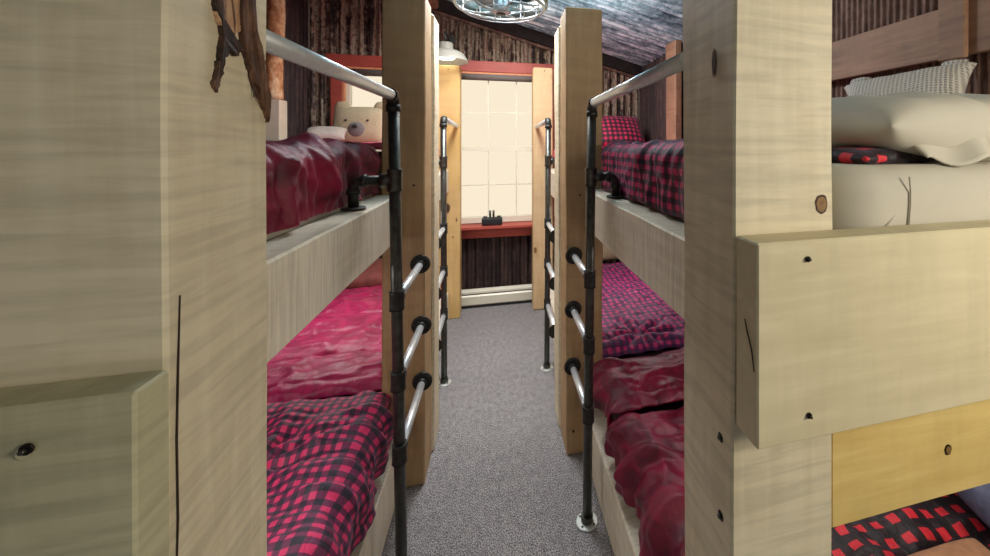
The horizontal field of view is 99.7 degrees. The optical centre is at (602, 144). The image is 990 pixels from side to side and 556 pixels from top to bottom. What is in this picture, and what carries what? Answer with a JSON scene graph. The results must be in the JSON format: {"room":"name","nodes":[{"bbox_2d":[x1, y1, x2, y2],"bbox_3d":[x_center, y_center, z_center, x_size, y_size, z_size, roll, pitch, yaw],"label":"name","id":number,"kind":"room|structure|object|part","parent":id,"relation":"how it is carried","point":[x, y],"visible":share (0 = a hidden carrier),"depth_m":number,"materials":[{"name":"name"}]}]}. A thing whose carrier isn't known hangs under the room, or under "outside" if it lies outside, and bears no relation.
{"room":"dormitory","nodes":[
{"label":"dormitory","id":0,"kind":"room"},
{"bbox_2d":[283,0,307,137],"bbox_3d":[-2.096,-0.088,0.967,0.024,3.576,6.120,0,0,-14],"label":"wall","id":1,"kind":"structure","parent":0,"point":[295,77],"depth_m":3.73,"materials":[{"name":"wood"}]},
{"bbox_2d":[308,0,639,289],"bbox_3d":[-1.215,-0.088,4.349,3.420,3.576,0.052,0,0,-14],"label":"wall","id":2,"kind":"structure","parent":0,"point":[334,26],"depth_m":4.30,"materials":[{"name":"wood"}]},
{"bbox_2d":[330,77,342,125],"bbox_3d":[-2.589,0.034,3.954,0.102,1.603,0.033,0,0,-14],"label":"trim","id":3,"kind":"structure","parent":2,"relation":"attached to","point":[336,86],"depth_m":3.94,"materials":[{"name":"wood"}]},
{"bbox_2d":[346,68,381,150],"bbox_3d":[-2.087,0.033,4.139,0.935,1.595,0.148,0,0,-14],"label":"window","id":4,"kind":"structure","parent":2,"relation":"in","point":[355,97],"depth_m":4.08,"materials":[{"name":"glass"}]},
{"bbox_3d":[-2.095,0.022,4.171,0.865,1.495,0.003,0,0,-14],"label":"glass","id":5,"kind":"part","parent":4,"relation":"part of","materials":[{"name":"white glass"}]},
{"bbox_2d":[343,66,531,101],"bbox_3d":[-1.569,0.033,4.263,2.028,1.604,0.120,0,0,-14],"label":"trim","id":6,"kind":"structure","parent":2,"relation":"attached to","point":[349,67],"depth_m":4.23,"materials":[{"name":"brown wood"}]},
{"bbox_2d":[325,53,554,74],"bbox_3d":[-1.557,-0.828,4.215,2.310,0.118,0.042,0,0,-14],"label":"trim","id":7,"kind":"structure","parent":2,"relation":"attached to","point":[355,60],"depth_m":4.25,"materials":[{"name":"red wood"}]},
{"bbox_2d":[439,31,468,65],"bbox_3d":[-1.518,-0.968,3.945,0.422,0.345,0.581,0,0,-14],"label":"light","id":8,"kind":"object","parent":2,"relation":"attached to","point":[448,55],"visible":0.81,"depth_m":3.83,"materials":[{"name":"metal"}]},
{"bbox_3d":[-1.498,-0.868,3.868,0.180,0.095,0.180,0,0,-14],"label":"bulb","id":9,"kind":"part","parent":8,"relation":"part of","materials":[{"name":"white glass"}]},
{"bbox_3d":[-1.542,-1.040,4.038,0.018,0.119,0.369,0,0,-14],"label":"arm","id":10,"kind":"part","parent":8,"relation":"part of","materials":[{"name":"black metal"}]},
{"bbox_3d":[-1.589,-1.090,4.219,0.100,0.100,0.015,0,0,-14],"label":"wall plate","id":11,"kind":"part","parent":8,"relation":"part of","materials":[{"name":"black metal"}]},
{"bbox_2d":[461,73,531,223],"bbox_3d":[-1.085,0.033,4.397,0.955,1.595,0.148,0,0,-14],"label":"window","id":12,"kind":"structure","parent":2,"relation":"in","point":[496,110],"depth_m":4.40,"materials":[{"name":"glass"}]},
{"bbox_2d":[461,221,553,238],"bbox_3d":[-1.550,0.909,4.191,2.310,0.142,0.230,0,0,-14],"label":"trim","id":13,"kind":"structure","parent":2,"relation":"attached to","point":[514,228],"depth_m":4.28,"materials":[{"name":"red wood"}]},
{"bbox_2d":[482,210,501,224],"bbox_3d":[-1.158,0.761,4.250,0.210,0.152,0.090,0,0,-14],"label":"station","id":14,"kind":"object","parent":13,"relation":"on","point":[493,220],"visible":1,"depth_m":4.22,"materials":[{"name":"black plastic"}]},
{"bbox_2d":[431,0,641,77],"bbox_3d":[-1.200,-1.314,4.291,3.420,1.063,0.070,0,0,-14],"label":"trim","id":15,"kind":"structure","parent":2,"relation":"attached to","point":[445,6],"depth_m":4.35,"materials":[{"name":"black wood"}]},
{"bbox_2d":[553,75,554,220],"bbox_3d":[-0.526,0.034,4.486,0.102,1.603,0.033,0,0,-14],"label":"trim","id":16,"kind":"structure","parent":2,"relation":"attached to","point":[553,75],"depth_m":4.47,"materials":[{"name":"red wood"}]},
{"bbox_2d":[381,303,614,555],"bbox_3d":[-0.458,1.725,1.415,3.520,0.050,6.170,0,0,-14],"label":"floor","id":17,"kind":"structure","parent":0,"point":[501,479],"depth_m":2.17,"materials":[{"name":"grey carpet"}]},
{"bbox_2d":[0,0,430,555],"bbox_3d":[-1.369,0.470,1.139,1.397,2.460,1.905,0,0,-14],"label":"bunk bed","id":18,"kind":"object","parent":17,"relation":"on","point":[146,302],"visible":0.91,"depth_m":0.44,"materials":[{"name":"brown wood"}]},
{"bbox_2d":[14,449,30,459],"bbox_3d":[-0.537,0.286,0.376,0.011,0.011,0.001,0,0,-14],"label":"washer","id":19,"kind":"object","parent":18,"relation":"in","point":[19,454],"depth_m":0.38,"materials":[{"name":"metal"}]},
{"bbox_3d":[-0.598,0.470,0.516,0.202,2.460,0.206,0,0,-14],"label":"post","id":20,"kind":"part","parent":18,"relation":"part of","materials":[{"name":"brown wood"}]},
{"bbox_2d":[266,194,371,241],"bbox_3d":[-1.382,0.228,1.069,0.978,0.335,1.640,0,0,-14],"label":"mattress","id":21,"kind":"object","parent":18,"relation":"on","point":[273,235],"visible":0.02,"depth_m":1.28,"materials":[{"name":"fabric"}]},
{"bbox_2d":[266,132,379,234],"bbox_3d":[-1.374,0.092,1.169,1.049,0.272,1.479,0,0,-14],"label":"comforter","id":22,"kind":"object","parent":21,"relation":"on","point":[308,175],"visible":0.28,"depth_m":1.28,"materials":[{"name":"red fabric"}]},
{"bbox_3d":[-0.869,0.351,1.294,0.109,0.218,1.430,0,0,-14],"label":"rail","id":23,"kind":"part","parent":18,"relation":"part of","materials":[{"name":"brown wood"}]},
{"bbox_2d":[267,30,432,555],"bbox_3d":[-0.790,0.743,1.320,0.257,1.909,1.413,0,0,-14],"label":"ladder","id":24,"kind":"object","parent":18,"relation":"attached to","point":[279,46],"visible":1,"depth_m":1.53,"materials":[{"name":"black metal"}]},
{"bbox_3d":[-0.685,-0.187,1.071,0.039,0.039,0.878,0,0,-13],"label":"handrail","id":25,"kind":"part","parent":24,"relation":"part of","materials":[{"name":"metal"}]},
{"bbox_2d":[321,390,381,398],"bbox_3d":[-1.859,1.448,2.918,0.978,0.335,1.980,0,0,-14],"label":"mattress","id":26,"kind":"object","parent":18,"relation":"on","point":[378,390],"visible":0.02,"depth_m":2.08,"materials":[{"name":"fabric"}]},
{"bbox_2d":[266,285,381,402],"bbox_3d":[-1.769,1.252,2.695,1.040,0.189,1.553,0,0,-14],"label":"quilt","id":27,"kind":"object","parent":26,"relation":"on","point":[339,352],"visible":0.42,"depth_m":2.31,"materials":[{"name":"fabric"}]},
{"bbox_2d":[346,258,381,288],"bbox_3d":[-2.075,1.115,3.523,0.484,0.210,0.310,0,0,-14],"label":"pillow","id":28,"kind":"object","parent":26,"relation":"on","point":[372,276],"visible":0.23,"depth_m":3.41,"materials":[{"name":"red fabric"}]},
{"bbox_3d":[-0.868,1.566,1.294,0.108,0.266,1.430,0,0,-14],"label":"rail","id":29,"kind":"part","parent":18,"relation":"part of","materials":[{"name":"brown wood"}]},
{"bbox_2d":[372,151,381,196],"bbox_3d":[-1.859,0.228,2.918,0.978,0.335,1.980,0,0,-14],"label":"mattress","id":30,"kind":"object","parent":18,"relation":"on","point":[379,172],"visible":0.05,"depth_m":2.11,"materials":[{"name":"fabric"}]},
{"bbox_2d":[363,142,381,149],"bbox_3d":[-1.837,0.050,2.908,1.014,0.144,1.968,0,0,-14],"label":"sheet","id":31,"kind":"object","parent":30,"relation":"on","point":[377,145],"visible":0.06,"depth_m":2.09,"materials":[{"name":"red fabric"}]},
{"bbox_2d":[306,126,346,140],"bbox_3d":[-2.325,-0.089,3.407,0.290,0.141,0.196,0,0,-26],"label":"pillow","id":32,"kind":"object","parent":31,"relation":"on","point":[338,133],"visible":0.65,"depth_m":3.37,"materials":[{"name":"white fabric"}]},
{"bbox_2d":[332,101,381,142],"bbox_3d":[-2.193,-0.197,3.678,0.485,0.402,0.233,0,0,-14],"label":"pillow","id":33,"kind":"object","parent":31,"relation":"on","point":[362,124],"visible":0.78,"depth_m":3.62,"materials":[{"name":"beige fabric"}]},
{"bbox_3d":[-1.011,0.470,2.107,0.200,2.460,0.208,0,0,-14],"label":"post","id":34,"kind":"part","parent":18,"relation":"part of","materials":[{"name":"brown wood"}]},
{"bbox_3d":[-1.389,1.448,1.098,0.978,0.335,1.580,0,0,-14],"label":"mattress","id":35,"kind":"object","parent":18,"relation":"on","visible":0},
{"bbox_2d":[266,390,392,555],"bbox_3d":[-1.313,1.264,1.095,1.124,0.269,1.680,0,0,-14],"label":"comforter","id":36,"kind":"object","parent":35,"relation":"on","point":[324,457],"visible":0.47,"depth_m":1.48,"materials":[{"name":"red fabric"}]},
{"bbox_2d":[266,0,286,140],"bbox_3d":[-2.595,0.019,3.213,0.131,3.363,0.134,0,0,-14],"label":"log post","id":37,"kind":"object","parent":17,"relation":"on","point":[276,128],"visible":0.24,"depth_m":3.17,"materials":[{"name":"brown wood"}]},
{"bbox_2d":[431,13,461,450],"bbox_3d":[-1.854,0.460,3.028,1.401,2.480,1.983,0,0,-14],"label":"bunk bed","id":38,"kind":"object","parent":17,"relation":"on","point":[445,79],"visible":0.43,"depth_m":3.94,"materials":[{"name":"brown wood"}]},
{"bbox_3d":[-1.058,0.485,2.317,0.213,2.430,0.209,0,0,-14],"label":"post","id":39,"kind":"part","parent":38,"relation":"part of","materials":[{"name":"brown wood"}]},
{"bbox_3d":[-1.353,1.567,3.173,0.108,0.264,1.590,0,0,-14],"label":"rail","id":40,"kind":"part","parent":38,"relation":"part of","materials":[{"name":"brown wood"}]},
{"bbox_3d":[-1.352,0.350,3.173,0.108,0.217,1.590,0,0,-14],"label":"rail","id":41,"kind":"part","parent":38,"relation":"part of","materials":[{"name":"black metal"}]},
{"bbox_2d":[439,116,458,386],"bbox_3d":[-1.279,0.743,3.187,0.241,1.909,1.572,0,0,-14],"label":"ladder","id":42,"kind":"object","parent":38,"relation":"attached to","point":[444,381],"visible":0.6,"depth_m":2.88,"materials":[{"name":"black metal"}]},
{"bbox_3d":[-1.287,-0.187,3.454,0.039,0.039,1.051,0,0,-15],"label":"handrail","id":43,"kind":"part","parent":42,"relation":"part of","materials":[{"name":"metal"}]},
{"bbox_3d":[-1.521,0.460,4.046,0.203,2.480,0.177,0,0,-14],"label":"post","id":44,"kind":"part","parent":38,"relation":"part of","materials":[{"name":"brown wood"}]},
{"bbox_2d":[461,284,531,308],"bbox_3d":[-1.393,1.607,4.242,1.820,0.185,0.062,0,0,-14],"label":"baseboard heater","id":45,"kind":"object","parent":17,"relation":"on","point":[513,294],"visible":0.3,"depth_m":4.29,"materials":[{"name":"metal"}]},
{"bbox_2d":[532,25,560,427],"bbox_3d":[0.075,0.450,3.530,1.212,2.500,1.973,0,0,-14],"label":"bunk bed","id":46,"kind":"object","parent":17,"relation":"on","point":[542,78],"visible":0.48,"depth_m":4.17,"materials":[{"name":"brown wood"}]},
{"bbox_3d":[-0.635,0.450,4.274,0.210,2.500,0.177,0,0,-14],"label":"post","id":47,"kind":"part","parent":46,"relation":"part of","materials":[{"name":"beige wood"}]},
{"bbox_2d":[535,118,554,371],"bbox_3d":[-0.428,0.743,3.412,0.253,1.909,1.562,0,0,-14],"label":"ladder","id":48,"kind":"object","parent":46,"relation":"attached to","point":[549,331],"visible":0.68,"depth_m":3.07,"materials":[{"name":"black metal"}]},
{"bbox_3d":[-0.550,-0.187,3.649,0.039,0.039,1.041,0,0,-14],"label":"handrail","id":49,"kind":"part","parent":48,"relation":"part of","materials":[{"name":"metal"}]},
{"bbox_3d":[-0.352,1.567,3.436,0.108,0.266,1.580,0,0,-14],"label":"rail","id":50,"kind":"part","parent":46,"relation":"part of","materials":[{"name":"white wood"}]},
{"bbox_3d":[-0.351,0.350,3.436,0.108,0.217,1.580,0,0,-14],"label":"rail","id":51,"kind":"part","parent":46,"relation":"part of","materials":[{"name":"white wood"}]},
{"bbox_3d":[-0.188,0.490,2.551,0.208,2.420,0.209,0,0,-14],"label":"post","id":52,"kind":"part","parent":46,"relation":"part of","materials":[{"name":"brown wood"}]},
{"bbox_2d":[607,263,681,358],"bbox_3d":[0.196,1.448,3.448,0.938,0.335,1.980,0,0,-14],"label":"mattress","id":53,"kind":"object","parent":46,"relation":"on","point":[647,353],"visible":0.02,"depth_m":2.49,"materials":[{"name":"fabric"}]},
{"bbox_2d":[602,243,618,260],"bbox_3d":[0.097,0.997,4.268,0.476,0.415,0.231,0,0,-14],"label":"pillow","id":54,"kind":"object","parent":53,"relation":"on","point":[607,255],"visible":0.06,"depth_m":4.17,"materials":[{"name":"beige fabric"}]},
{"bbox_2d":[602,262,683,358],"bbox_3d":[0.204,1.252,3.298,0.997,0.190,1.769,0,0,-14],"label":"comforter","id":55,"kind":"object","parent":53,"relation":"on","point":[635,320],"visible":0.37,"depth_m":2.80,"materials":[{"name":"fabric"}]},
{"bbox_2d":[561,0,989,555],"bbox_3d":[0.566,0.470,1.658,1.206,2.460,1.893,0,0,-14],"label":"bunk bed","id":56,"kind":"object","parent":17,"relation":"on","point":[836,377],"visible":0.88,"depth_m":0.70,"materials":[{"name":"brown wood"}]},
{"bbox_3d":[-0.126,0.470,2.346,0.209,2.460,0.210,0,0,-14],"label":"post","id":57,"kind":"part","parent":56,"relation":"part of","materials":[{"name":"brown wood"}]},
{"bbox_3d":[0.130,1.567,1.570,0.108,0.266,1.415,0,0,-14],"label":"rail","id":58,"kind":"part","parent":56,"relation":"part of","materials":[{"name":"brown wood"}]},
{"bbox_2d":[564,52,681,531],"bbox_3d":[0.062,0.743,1.565,0.225,1.909,1.383,0,0,-14],"label":"ladder","id":59,"kind":"object","parent":56,"relation":"attached to","point":[586,521],"visible":1,"depth_m":1.81,"materials":[{"name":"black metal"}]},
{"bbox_3d":[0.074,-0.187,1.335,0.039,0.039,0.931,0,0,-14],"label":"handrail","id":60,"kind":"part","parent":59,"relation":"part of","materials":[{"name":"metal"}]},
{"bbox_3d":[0.130,0.351,1.570,0.108,0.218,1.415,0,0,-14],"label":"rail","id":61,"kind":"part","parent":56,"relation":"part of","materials":[{"name":"brown wood"}]},
{"bbox_2d":[612,400,682,420],"bbox_3d":[0.666,1.448,1.628,0.938,0.335,1.580,0,0,-14],"label":"mattress","id":62,"kind":"object","parent":56,"relation":"on","point":[676,405],"visible":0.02,"depth_m":1.98,"materials":[{"name":"fabric"}]},
{"bbox_2d":[593,347,682,427],"bbox_3d":[0.452,1.204,2.169,1.080,0.171,0.486,0,0,-14],"label":"comforter","id":63,"kind":"object","parent":62,"relation":"on","point":[620,386],"visible":0.38,"depth_m":2.00,"materials":[{"name":"red fabric"}]},
{"bbox_2d":[604,406,683,555],"bbox_3d":[0.595,1.282,1.618,1.080,0.218,0.745,0,0,-14],"label":"comforter","id":64,"kind":"object","parent":62,"relation":"on","point":[647,449],"visible":0.27,"depth_m":1.56,"materials":[{"name":"red fabric"}]},
{"bbox_2d":[833,493,989,555],"bbox_3d":[0.770,1.153,1.090,0.984,0.104,0.493,0,0,-14],"label":"blanket","id":65,"kind":"object","parent":62,"relation":"on","point":[908,530],"visible":0.38,"depth_m":1.20,"materials":[{"name":"fabric"}]},
{"bbox_2d":[908,538,989,555],"bbox_3d":[0.860,1.099,0.991,0.387,0.132,0.172,0,0,-14],"label":"pillow","id":66,"kind":"object","parent":65,"relation":"on","point":[967,546],"visible":1,"depth_m":1.04,"materials":[{"name":"beige fabric"}]},
{"bbox_2d":[957,483,989,527],"bbox_3d":[1.191,1.010,1.268,0.290,0.188,0.309,0,0,-14],"label":"pillow","id":67,"kind":"object","parent":65,"relation":"on","point":[977,499],"visible":0.12,"depth_m":1.17,"materials":[{"name":"blue fabric"}]},
{"bbox_3d":[0.283,0.470,0.785,0.206,2.460,0.203,0,0,-14],"label":"post","id":68,"kind":"part","parent":56,"relation":"part of","materials":[{"name":"brown wood"}]},
{"bbox_2d":[619,162,989,229],"bbox_3d":[0.677,0.217,1.618,0.920,0.355,1.606,0,0,-14],"label":"mattress","id":69,"kind":"object","parent":56,"relation":"on","point":[864,195],"visible":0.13,"depth_m":0.78,"materials":[{"name":"white fabric"}]},
{"bbox_2d":[601,139,683,218],"bbox_3d":[0.595,0.100,1.774,1.001,0.261,1.206,0,0,-14],"label":"comforter","id":70,"kind":"object","parent":69,"relation":"on","point":[651,173],"visible":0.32,"depth_m":1.48,"materials":[{"name":"red fabric"}]},
{"bbox_2d":[843,58,978,95],"bbox_3d":[1.075,-0.149,1.457,0.240,0.303,0.442,0,0,-43],"label":"pillow","id":71,"kind":"object","parent":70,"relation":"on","point":[953,76],"visible":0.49,"depth_m":1.40,"materials":[{"name":"white fabric"}]},
{"bbox_2d":[833,146,940,164],"bbox_3d":[0.645,0.028,0.941,0.320,0.054,0.150,0,0,-22],"label":"throw","id":72,"kind":"object","parent":69,"relation":"on","point":[856,154],"visible":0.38,"depth_m":0.86,"materials":[{"name":"red fabric"}]},
{"bbox_2d":[832,91,989,166],"bbox_3d":[0.900,-0.046,1.112,0.846,0.205,0.487,0,0,-14],"label":"pillow","id":73,"kind":"object","parent":69,"relation":"on","point":[953,129],"visible":0.6,"depth_m":0.86,"materials":[{"name":"beige fabric"}]},
{"bbox_2d":[448,0,681,65],"bbox_3d":[-0.452,-1.380,1.391,3.420,0.982,6.120,0,0,-14],"label":"ceiling","id":74,"kind":"structure","parent":0,"point":[638,32],"depth_m":3.55,"materials":[{"name":"wood"}]},
{"bbox_2d":[428,0,438,8],"bbox_3d":[-1.579,-1.447,3.517,0.146,0.165,1.200,0,0,-14],"label":"rafter","id":75,"kind":"object","parent":74,"relation":"attached to","point":[434,4],"visible":0.51,"depth_m":3.97,"materials":[{"name":"brown wood"}]},
{"bbox_2d":[451,0,547,22],"bbox_3d":[-0.575,-1.046,2.289,0.528,0.623,0.528,0,0,-14],"label":"fan","id":76,"kind":"object","parent":74,"relation":"hanging from","point":[514,10],"visible":1,"depth_m":2.40,"materials":[{"name":"silver metal"}]},
{"bbox_3d":[-0.689,-0.835,2.377,0.134,0.039,0.179,0,0,-22],"label":"blade","id":77,"kind":"part","parent":76,"relation":"part of","materials":[{"name":"metal"}]},
{"bbox_3d":[-0.486,-0.835,2.403,0.179,0.039,0.134,0,0,-22],"label":"blade","id":78,"kind":"part","parent":76,"relation":"part of","materials":[{"name":"metal"}]},
{"bbox_2d":[640,0,989,142],"bbox_3d":[1.192,0.374,1.815,0.024,2.653,6.120,0,0,-14],"label":"wall","id":79,"kind":"structure","parent":0,"point":[850,18],"depth_m":1.87,"materials":[{"name":"brown wood"}]},
{"bbox_2d":[666,40,681,139],"bbox_3d":[0.636,0.390,3.635,0.075,2.620,0.206,0,0,-14],"label":"trim","id":80,"kind":"structure","parent":79,"relation":"attached to","point":[674,82],"depth_m":3.55,"materials":[{"name":"brown wood"}]},
{"bbox_2d":[832,0,989,81],"bbox_3d":[1.324,-0.402,1.168,0.031,0.188,4.800,0,0,-14],"label":"trim","id":81,"kind":"structure","parent":79,"relation":"attached to","point":[914,41],"depth_m":1.62,"materials":[{"name":"brown wood"}]},
{"bbox_2d":[939,0,968,61],"bbox_3d":[1.230,-0.610,1.425,0.026,0.620,0.086,0,0,-14],"label":"trim","id":82,"kind":"structure","parent":79,"relation":"attached to","point":[953,14],"depth_m":1.41,"materials":[{"name":"brown wood"}]},
{"bbox_3d":[0.196,0.247,3.448,0.938,0.295,1.980,0,0,-14],"label":"mattress","id":83,"kind":"object","parent":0,"visible":0},
{"bbox_3d":[0.184,0.083,3.423,0.973,0.146,1.972,0,0,-14],"label":"sheet","id":84,"kind":"object","parent":83,"relation":"on","visible":0},
{"bbox_2d":[602,116,644,146],"bbox_3d":[0.132,-0.130,4.216,0.600,0.356,0.326,0,0,-14],"label":"pillow","id":85,"kind":"object","parent":84,"relation":"on","point":[614,128],"visible":0.55,"depth_m":4.14,"materials":[{"name":"red fabric"}]}
]}

